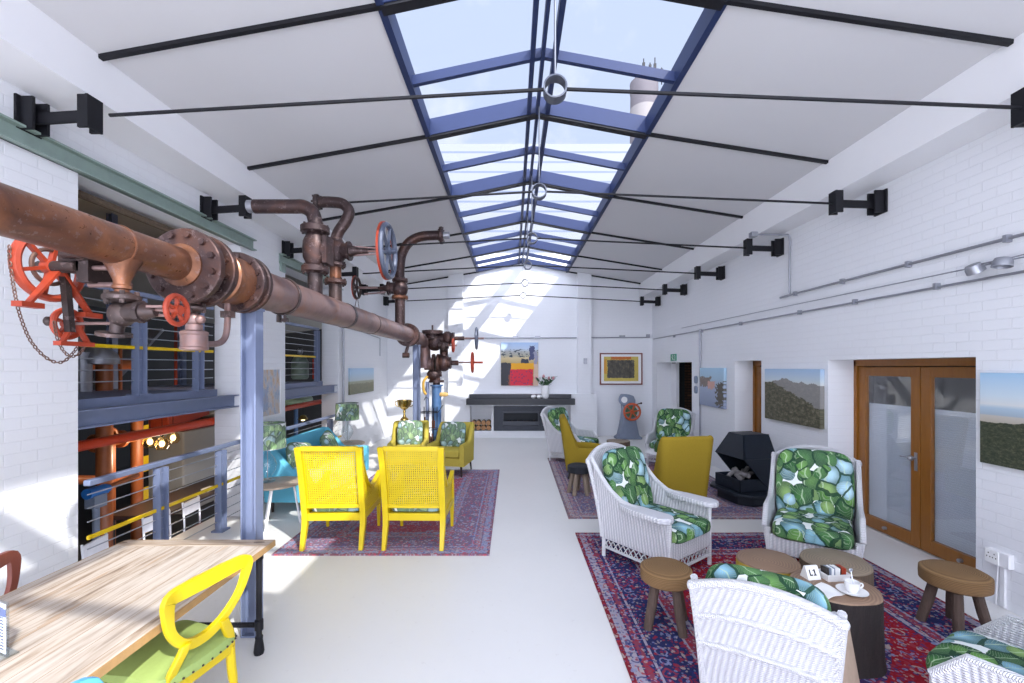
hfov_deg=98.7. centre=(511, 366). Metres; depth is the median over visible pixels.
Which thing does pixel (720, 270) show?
rod
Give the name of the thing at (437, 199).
trim
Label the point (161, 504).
cable railing
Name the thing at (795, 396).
picture
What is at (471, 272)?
trim
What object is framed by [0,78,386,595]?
wall
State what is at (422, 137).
trim
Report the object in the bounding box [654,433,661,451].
bottle
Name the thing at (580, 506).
rug
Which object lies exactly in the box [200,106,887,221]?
rod
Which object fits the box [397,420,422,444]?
cushion
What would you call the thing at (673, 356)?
exit sign
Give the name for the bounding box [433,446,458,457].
seat cushion
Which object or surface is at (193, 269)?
pipe
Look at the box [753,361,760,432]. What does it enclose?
door
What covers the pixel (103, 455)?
vessel
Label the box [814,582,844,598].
napkin
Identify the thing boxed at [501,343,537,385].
painting
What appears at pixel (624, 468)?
cushion
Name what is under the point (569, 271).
trim
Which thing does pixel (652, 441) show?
seat cushion
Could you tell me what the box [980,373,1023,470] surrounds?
picture
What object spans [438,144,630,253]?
building
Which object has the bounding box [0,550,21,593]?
chair
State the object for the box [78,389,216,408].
floor
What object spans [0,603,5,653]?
holder
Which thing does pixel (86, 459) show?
wall
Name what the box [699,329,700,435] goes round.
conduit
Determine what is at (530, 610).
floor
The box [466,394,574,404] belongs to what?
mantel shelf
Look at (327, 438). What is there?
cushion
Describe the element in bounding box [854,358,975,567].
door
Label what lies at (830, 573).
holder
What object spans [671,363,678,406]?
door
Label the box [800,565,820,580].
number sign
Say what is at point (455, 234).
trim
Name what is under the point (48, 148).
steel beam
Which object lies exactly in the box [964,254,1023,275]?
spotlight
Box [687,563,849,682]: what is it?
wicker armchair
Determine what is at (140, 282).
ceiling
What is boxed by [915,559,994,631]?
round stool
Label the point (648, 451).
pedestal table
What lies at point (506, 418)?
fireplace insert
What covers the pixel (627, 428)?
machine
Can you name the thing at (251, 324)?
steel post
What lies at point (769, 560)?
table
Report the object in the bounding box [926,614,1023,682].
wicker armchair
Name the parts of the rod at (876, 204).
bracket arm, plate, rod, rod, plate, bracket arm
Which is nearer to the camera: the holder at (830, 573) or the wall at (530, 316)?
the holder at (830, 573)
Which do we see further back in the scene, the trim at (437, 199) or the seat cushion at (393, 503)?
the trim at (437, 199)
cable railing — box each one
[78,283,213,395]
[83,439,263,549]
[285,322,321,381]
[286,414,341,440]
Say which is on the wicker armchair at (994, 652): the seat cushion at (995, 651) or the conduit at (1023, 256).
the seat cushion at (995, 651)
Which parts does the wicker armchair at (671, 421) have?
panel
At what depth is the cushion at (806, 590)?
2.32 m
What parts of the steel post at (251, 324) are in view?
plate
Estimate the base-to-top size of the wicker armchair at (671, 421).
1.120 m
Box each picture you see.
[348,368,373,394]
[600,353,642,384]
[700,368,726,408]
[765,369,823,428]
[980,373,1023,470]
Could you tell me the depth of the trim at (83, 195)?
4.37 m
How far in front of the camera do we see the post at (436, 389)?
9.58 m
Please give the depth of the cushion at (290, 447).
6.13 m
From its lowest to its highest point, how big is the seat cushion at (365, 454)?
0.158 m
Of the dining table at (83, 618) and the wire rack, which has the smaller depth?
the dining table at (83, 618)
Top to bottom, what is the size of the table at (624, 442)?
0.450 m
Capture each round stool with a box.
[567,462,590,495]
[640,557,692,638]
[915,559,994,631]
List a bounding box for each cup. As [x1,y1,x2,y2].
[395,399,412,420]
[843,568,863,593]
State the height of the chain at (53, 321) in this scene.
0.186 m
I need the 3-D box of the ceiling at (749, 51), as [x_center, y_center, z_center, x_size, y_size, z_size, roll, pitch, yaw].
[2.900,-2.612,5.150,2.600,0.555,15.300,0,0,0]
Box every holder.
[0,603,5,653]
[818,564,850,581]
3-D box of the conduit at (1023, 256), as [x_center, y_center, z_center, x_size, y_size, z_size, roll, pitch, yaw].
[4.040,-0.885,5.500,0.012,0.102,10.000,0,0,0]
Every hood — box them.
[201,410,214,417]
[715,431,774,486]
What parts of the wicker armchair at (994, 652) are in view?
panel, panel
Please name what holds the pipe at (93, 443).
attached to the wall at (39, 396)
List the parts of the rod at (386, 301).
rod, rod, plate, bracket arm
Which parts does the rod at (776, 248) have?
bracket arm, rod, rod, plate, bracket arm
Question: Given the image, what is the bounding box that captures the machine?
[614,394,641,438]
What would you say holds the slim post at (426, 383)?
on the floor at (530, 610)
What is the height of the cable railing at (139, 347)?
1.085 m
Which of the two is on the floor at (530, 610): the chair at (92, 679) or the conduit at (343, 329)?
the chair at (92, 679)
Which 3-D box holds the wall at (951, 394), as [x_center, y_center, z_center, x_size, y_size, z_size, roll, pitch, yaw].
[6.000,0.550,8.200,3.000,3.100,11.600,0,0,0]
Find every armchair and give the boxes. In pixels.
[294,446,380,550]
[377,446,453,550]
[387,420,428,474]
[427,421,473,477]
[540,406,599,460]
[559,414,599,478]
[585,442,718,565]
[645,407,695,465]
[651,435,713,496]
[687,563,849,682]
[761,444,866,558]
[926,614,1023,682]
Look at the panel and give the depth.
7.34 m
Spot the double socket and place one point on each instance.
(1005, 560)
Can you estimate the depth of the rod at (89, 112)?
3.20 m
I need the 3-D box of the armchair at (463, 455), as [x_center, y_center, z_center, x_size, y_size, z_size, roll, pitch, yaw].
[-1.135,1.533,8.287,0.700,0.913,0.814,0,0,10]
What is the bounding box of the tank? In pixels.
[291,348,313,378]
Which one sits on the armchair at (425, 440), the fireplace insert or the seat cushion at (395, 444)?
the seat cushion at (395, 444)
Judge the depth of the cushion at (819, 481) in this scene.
4.61 m
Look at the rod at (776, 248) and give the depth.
6.77 m
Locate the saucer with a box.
[835,583,868,596]
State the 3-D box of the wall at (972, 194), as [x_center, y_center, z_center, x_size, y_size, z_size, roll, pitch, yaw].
[4.290,-0.350,5.300,0.420,4.700,15.600,0,0,0]
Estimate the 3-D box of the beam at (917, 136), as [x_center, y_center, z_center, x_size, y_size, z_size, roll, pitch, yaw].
[3.890,-2.250,5.150,0.380,0.500,15.300,0,0,0]
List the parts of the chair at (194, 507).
leg, backrest, leg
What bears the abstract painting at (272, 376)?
attached to the wall at (39, 396)
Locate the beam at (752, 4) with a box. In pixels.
[724,0,1013,46]
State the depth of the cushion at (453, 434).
8.29 m
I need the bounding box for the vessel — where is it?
[78,347,121,546]
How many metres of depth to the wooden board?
2.64 m
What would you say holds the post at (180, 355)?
on the floor at (288, 385)
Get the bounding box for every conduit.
[342,328,344,432]
[484,334,649,338]
[654,270,1023,338]
[683,256,1023,327]
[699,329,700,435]
[749,232,1023,298]
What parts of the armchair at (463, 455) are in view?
seat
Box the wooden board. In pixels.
[843,630,859,682]
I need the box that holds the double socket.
[985,547,1013,607]
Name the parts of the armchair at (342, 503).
leg, rail, rail, rail, seat panel, leg, arm, seat rail, leg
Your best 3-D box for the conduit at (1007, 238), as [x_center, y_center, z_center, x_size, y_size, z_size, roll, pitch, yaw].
[3.776,-1.492,3.572,0.603,0.945,6.144,0,0,0]
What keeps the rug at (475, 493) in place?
on the floor at (530, 610)
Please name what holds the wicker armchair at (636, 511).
on the rug at (658, 655)
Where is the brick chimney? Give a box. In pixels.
[630,58,661,143]
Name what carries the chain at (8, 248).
hanging from the pipe at (193, 269)
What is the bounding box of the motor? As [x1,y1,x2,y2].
[81,473,139,540]
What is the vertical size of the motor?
1.359 m
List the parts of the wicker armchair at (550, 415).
post, panel, panel, panel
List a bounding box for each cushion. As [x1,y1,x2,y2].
[286,442,314,468]
[312,489,358,511]
[320,430,338,458]
[320,453,366,469]
[392,489,438,511]
[393,443,421,454]
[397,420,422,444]
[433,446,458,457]
[440,422,465,446]
[548,407,570,431]
[577,436,598,442]
[602,446,652,505]
[642,503,710,543]
[649,438,660,448]
[656,408,690,438]
[705,563,831,611]
[772,507,853,549]
[776,448,854,520]
[926,630,1023,675]
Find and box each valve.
[86,428,136,544]
[179,303,235,350]
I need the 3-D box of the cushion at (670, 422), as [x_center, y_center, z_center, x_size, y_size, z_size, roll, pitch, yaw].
[3.417,1.266,9.317,0.690,0.761,0.309,0,0,32]
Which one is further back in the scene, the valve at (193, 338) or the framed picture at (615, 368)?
the framed picture at (615, 368)
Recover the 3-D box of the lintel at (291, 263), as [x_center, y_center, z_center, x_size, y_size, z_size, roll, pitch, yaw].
[-3.605,-1.635,8.075,0.090,0.270,2.450,0,0,0]
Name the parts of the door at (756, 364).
frame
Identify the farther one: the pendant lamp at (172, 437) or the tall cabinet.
the tall cabinet
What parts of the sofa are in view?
leg, seat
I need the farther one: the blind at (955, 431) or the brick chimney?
the brick chimney
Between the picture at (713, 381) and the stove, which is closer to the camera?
the stove
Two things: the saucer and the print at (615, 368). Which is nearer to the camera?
the saucer
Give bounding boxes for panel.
[93,328,163,384]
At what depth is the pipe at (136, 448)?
6.51 m
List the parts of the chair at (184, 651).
post, seat frame, post, leg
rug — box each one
[271,469,499,555]
[548,458,762,518]
[575,532,980,682]
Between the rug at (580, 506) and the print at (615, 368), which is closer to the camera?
the rug at (580, 506)
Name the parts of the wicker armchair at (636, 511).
post, leg, panel, panel, armrest, leg, panel, armrest, leg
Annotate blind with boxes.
[869,403,910,530]
[935,409,975,556]
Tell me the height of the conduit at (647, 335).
0.130 m
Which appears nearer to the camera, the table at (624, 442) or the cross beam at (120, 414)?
the cross beam at (120, 414)
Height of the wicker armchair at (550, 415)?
1.120 m
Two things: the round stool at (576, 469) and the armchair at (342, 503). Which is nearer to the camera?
the armchair at (342, 503)
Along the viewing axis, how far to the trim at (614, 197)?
7.07 m
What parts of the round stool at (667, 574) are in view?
leg, seat, leg, leg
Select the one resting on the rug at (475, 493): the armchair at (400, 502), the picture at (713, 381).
the armchair at (400, 502)
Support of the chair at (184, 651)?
on the floor at (530, 610)
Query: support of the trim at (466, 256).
attached to the ceiling at (349, 57)
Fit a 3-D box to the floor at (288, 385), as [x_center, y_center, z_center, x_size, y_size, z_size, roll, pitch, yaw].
[-4.725,0.385,7.725,1.750,0.190,2.450,0,0,0]
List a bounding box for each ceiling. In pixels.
[28,0,475,283]
[78,198,321,332]
[569,0,1023,282]
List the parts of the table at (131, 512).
leg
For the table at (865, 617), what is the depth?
2.82 m
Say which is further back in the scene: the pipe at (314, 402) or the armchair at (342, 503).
the pipe at (314, 402)
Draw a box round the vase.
[535,374,556,398]
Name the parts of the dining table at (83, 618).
leg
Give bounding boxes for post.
[106,213,117,388]
[144,379,148,532]
[177,314,185,384]
[240,308,264,637]
[413,345,420,419]
[425,382,428,420]
[430,385,442,440]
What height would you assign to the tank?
0.763 m
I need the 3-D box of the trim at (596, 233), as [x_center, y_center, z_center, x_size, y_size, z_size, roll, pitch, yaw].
[2.650,-2.579,8.983,2.106,0.387,0.038,0,0,1]
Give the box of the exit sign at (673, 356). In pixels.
[671,354,676,360]
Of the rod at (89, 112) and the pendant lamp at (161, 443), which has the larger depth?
the pendant lamp at (161, 443)
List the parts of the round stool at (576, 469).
leg, leg, seat, leg, leg, leg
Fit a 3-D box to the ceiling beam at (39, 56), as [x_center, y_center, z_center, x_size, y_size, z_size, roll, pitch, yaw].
[-3.405,-2.275,5.150,0.450,0.450,15.300,0,0,0]
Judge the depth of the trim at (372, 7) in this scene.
3.37 m
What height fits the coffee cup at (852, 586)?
0.140 m
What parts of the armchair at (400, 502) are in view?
leg, rail, rail, rail, seat panel, leg, seat rail, arm, leg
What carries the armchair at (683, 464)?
on the rug at (580, 506)
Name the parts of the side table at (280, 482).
leg, leg, leg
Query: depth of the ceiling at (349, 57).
4.14 m
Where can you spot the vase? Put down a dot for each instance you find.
(545, 389)
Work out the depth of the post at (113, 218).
6.04 m
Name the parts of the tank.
knob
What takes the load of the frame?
attached to the ceiling at (349, 57)
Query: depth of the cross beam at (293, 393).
7.99 m
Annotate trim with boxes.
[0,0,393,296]
[78,189,173,231]
[98,3,380,60]
[247,135,427,170]
[322,198,449,220]
[369,233,461,249]
[388,256,470,271]
[407,272,477,284]
[448,273,463,392]
[568,271,640,283]
[577,255,661,270]
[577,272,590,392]
[590,232,693,249]
[611,196,742,218]
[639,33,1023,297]
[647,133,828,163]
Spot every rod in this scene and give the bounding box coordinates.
[14,0,1023,138]
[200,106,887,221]
[282,176,783,258]
[341,216,724,280]
[361,279,686,295]
[383,292,660,305]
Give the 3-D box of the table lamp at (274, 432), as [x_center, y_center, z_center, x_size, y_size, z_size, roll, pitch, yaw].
[-3.090,1.078,5.560,0.438,0.744,0.438,0,0,0]
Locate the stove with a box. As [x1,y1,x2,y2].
[710,431,774,506]
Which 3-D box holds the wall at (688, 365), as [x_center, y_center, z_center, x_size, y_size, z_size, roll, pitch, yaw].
[5.400,0.700,13.050,0.600,2.600,0.100,0,0,0]
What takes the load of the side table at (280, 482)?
on the floor at (530, 610)
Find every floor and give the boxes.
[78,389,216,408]
[78,426,321,560]
[148,381,322,389]
[169,436,1022,682]
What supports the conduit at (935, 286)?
attached to the wall at (972, 194)
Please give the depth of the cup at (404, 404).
9.12 m
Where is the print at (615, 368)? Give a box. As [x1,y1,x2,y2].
[604,357,637,380]
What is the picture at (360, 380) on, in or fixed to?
attached to the wall at (39, 396)
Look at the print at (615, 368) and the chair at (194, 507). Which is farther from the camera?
the print at (615, 368)
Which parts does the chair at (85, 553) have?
leg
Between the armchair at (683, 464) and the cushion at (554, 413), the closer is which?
the armchair at (683, 464)
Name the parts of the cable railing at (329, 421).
rail, post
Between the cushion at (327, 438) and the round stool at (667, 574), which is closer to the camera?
the round stool at (667, 574)
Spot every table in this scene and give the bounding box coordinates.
[0,540,275,682]
[113,475,214,545]
[263,476,300,533]
[341,440,364,444]
[607,439,629,446]
[645,449,656,454]
[736,548,800,575]
[790,569,886,678]
[799,548,873,586]
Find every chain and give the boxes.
[7,244,84,363]
[52,320,84,357]
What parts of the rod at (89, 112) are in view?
bracket arm, plate, rod, rod, plate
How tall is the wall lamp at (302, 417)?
0.467 m
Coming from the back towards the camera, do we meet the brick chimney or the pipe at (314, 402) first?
the brick chimney
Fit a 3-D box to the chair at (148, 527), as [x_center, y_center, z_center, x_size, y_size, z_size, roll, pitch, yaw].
[-4.295,2.271,5.503,0.534,0.864,0.380,0,0,10]
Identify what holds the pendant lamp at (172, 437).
hanging from the wall at (86, 459)
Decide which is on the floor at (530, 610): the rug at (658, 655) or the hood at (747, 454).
the rug at (658, 655)
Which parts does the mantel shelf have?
shelf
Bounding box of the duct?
[149,326,209,427]
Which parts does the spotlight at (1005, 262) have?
arm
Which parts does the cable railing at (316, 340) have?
yellow rail, rail, post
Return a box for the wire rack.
[421,397,442,440]
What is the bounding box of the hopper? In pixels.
[285,396,312,435]
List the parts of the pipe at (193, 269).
guide frame, guide frame, drive rod, stem, stem, stem, yellow lever, stem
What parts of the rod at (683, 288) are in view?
bracket arm, rod, rod, plate, bracket arm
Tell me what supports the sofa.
on the floor at (530, 610)
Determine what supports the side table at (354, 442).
on the floor at (530, 610)
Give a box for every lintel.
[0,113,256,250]
[279,253,342,289]
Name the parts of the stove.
hearth plate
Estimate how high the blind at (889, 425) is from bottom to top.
1.430 m
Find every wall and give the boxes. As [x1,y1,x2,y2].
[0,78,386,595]
[78,305,321,474]
[387,254,651,435]
[652,123,1023,617]
[679,362,975,412]
[685,362,691,411]
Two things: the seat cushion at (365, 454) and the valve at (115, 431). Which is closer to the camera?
the valve at (115, 431)
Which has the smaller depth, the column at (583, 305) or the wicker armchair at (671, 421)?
the wicker armchair at (671, 421)
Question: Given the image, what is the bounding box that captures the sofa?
[263,427,368,511]
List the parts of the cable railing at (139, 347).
post, rail, yellow rail, post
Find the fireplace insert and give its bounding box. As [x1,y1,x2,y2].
[494,406,546,430]
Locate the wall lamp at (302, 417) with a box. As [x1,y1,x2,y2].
[297,415,307,420]
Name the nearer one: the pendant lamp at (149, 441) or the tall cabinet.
the pendant lamp at (149, 441)
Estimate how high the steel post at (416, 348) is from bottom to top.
2.452 m
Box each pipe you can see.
[0,182,483,396]
[78,360,143,539]
[78,417,214,451]
[285,399,321,410]
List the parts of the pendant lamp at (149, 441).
bulb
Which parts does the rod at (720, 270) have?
bracket arm, plate, rod, rod, plate, bracket arm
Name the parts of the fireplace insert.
hood trim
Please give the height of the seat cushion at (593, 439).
0.168 m
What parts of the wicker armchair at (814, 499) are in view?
leg, panel, panel, post, leg, panel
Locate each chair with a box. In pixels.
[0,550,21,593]
[72,676,102,682]
[80,533,108,559]
[100,554,252,682]
[141,509,170,539]
[182,495,200,531]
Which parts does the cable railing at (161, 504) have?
post, rail, yellow rail, post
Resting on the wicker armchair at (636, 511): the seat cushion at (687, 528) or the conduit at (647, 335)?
the seat cushion at (687, 528)
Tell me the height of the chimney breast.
1.240 m
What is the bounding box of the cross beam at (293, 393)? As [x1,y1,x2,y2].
[285,385,336,399]
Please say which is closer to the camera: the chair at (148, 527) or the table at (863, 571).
the table at (863, 571)
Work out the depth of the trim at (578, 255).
10.87 m
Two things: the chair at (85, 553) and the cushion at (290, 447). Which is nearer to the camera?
the chair at (85, 553)
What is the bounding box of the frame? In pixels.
[374,0,726,272]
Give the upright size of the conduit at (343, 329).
2.400 m
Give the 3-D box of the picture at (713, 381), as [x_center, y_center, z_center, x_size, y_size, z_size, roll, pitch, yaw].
[4.049,0.410,8.890,0.058,0.780,1.060,0,0,0]
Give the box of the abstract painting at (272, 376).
[263,367,281,418]
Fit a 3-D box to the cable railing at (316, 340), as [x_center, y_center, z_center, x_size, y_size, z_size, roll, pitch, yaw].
[-3.880,-0.242,7.725,0.140,1.085,2.250,0,0,0]
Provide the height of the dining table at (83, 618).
0.760 m
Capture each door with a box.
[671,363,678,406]
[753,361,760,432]
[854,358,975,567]
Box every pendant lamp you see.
[142,439,157,447]
[154,435,168,449]
[165,434,179,443]
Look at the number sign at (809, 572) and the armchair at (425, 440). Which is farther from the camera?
the armchair at (425, 440)
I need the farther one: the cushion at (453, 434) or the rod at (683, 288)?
the rod at (683, 288)
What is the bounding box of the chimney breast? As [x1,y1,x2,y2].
[445,393,596,437]
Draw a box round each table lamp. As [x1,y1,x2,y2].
[263,421,286,479]
[335,402,358,442]
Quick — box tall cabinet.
[149,410,214,513]
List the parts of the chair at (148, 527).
leg, leg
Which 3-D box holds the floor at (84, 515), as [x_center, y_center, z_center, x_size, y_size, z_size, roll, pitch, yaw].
[-7.290,2.800,10.750,6.620,0.200,18.900,0,0,0]
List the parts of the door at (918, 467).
frame, handle, frame, lock plate, frame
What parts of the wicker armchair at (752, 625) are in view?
post, panel, post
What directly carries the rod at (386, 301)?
attached to the wall at (39, 396)
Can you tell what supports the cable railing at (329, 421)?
on the floor at (530, 610)
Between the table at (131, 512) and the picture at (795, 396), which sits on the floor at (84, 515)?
the table at (131, 512)
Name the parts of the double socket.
plate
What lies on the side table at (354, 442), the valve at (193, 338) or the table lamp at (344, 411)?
the table lamp at (344, 411)
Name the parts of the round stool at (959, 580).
leg, leg, seat, leg, leg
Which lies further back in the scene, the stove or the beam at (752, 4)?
the stove
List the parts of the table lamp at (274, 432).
shade frame, lamp shade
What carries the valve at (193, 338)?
on the pipe at (193, 269)
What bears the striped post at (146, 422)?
on the floor at (84, 515)
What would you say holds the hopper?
on the floor at (84, 515)
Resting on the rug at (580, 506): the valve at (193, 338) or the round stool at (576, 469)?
the round stool at (576, 469)
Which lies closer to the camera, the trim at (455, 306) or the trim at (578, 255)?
the trim at (578, 255)
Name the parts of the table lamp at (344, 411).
lamp shade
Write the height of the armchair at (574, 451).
1.093 m
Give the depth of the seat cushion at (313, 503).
4.86 m
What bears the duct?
hanging from the wall at (86, 459)
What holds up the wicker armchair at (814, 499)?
on the rug at (658, 655)
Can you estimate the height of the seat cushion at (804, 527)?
0.168 m
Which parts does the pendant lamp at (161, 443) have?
bulb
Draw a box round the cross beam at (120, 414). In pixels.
[78,395,238,429]

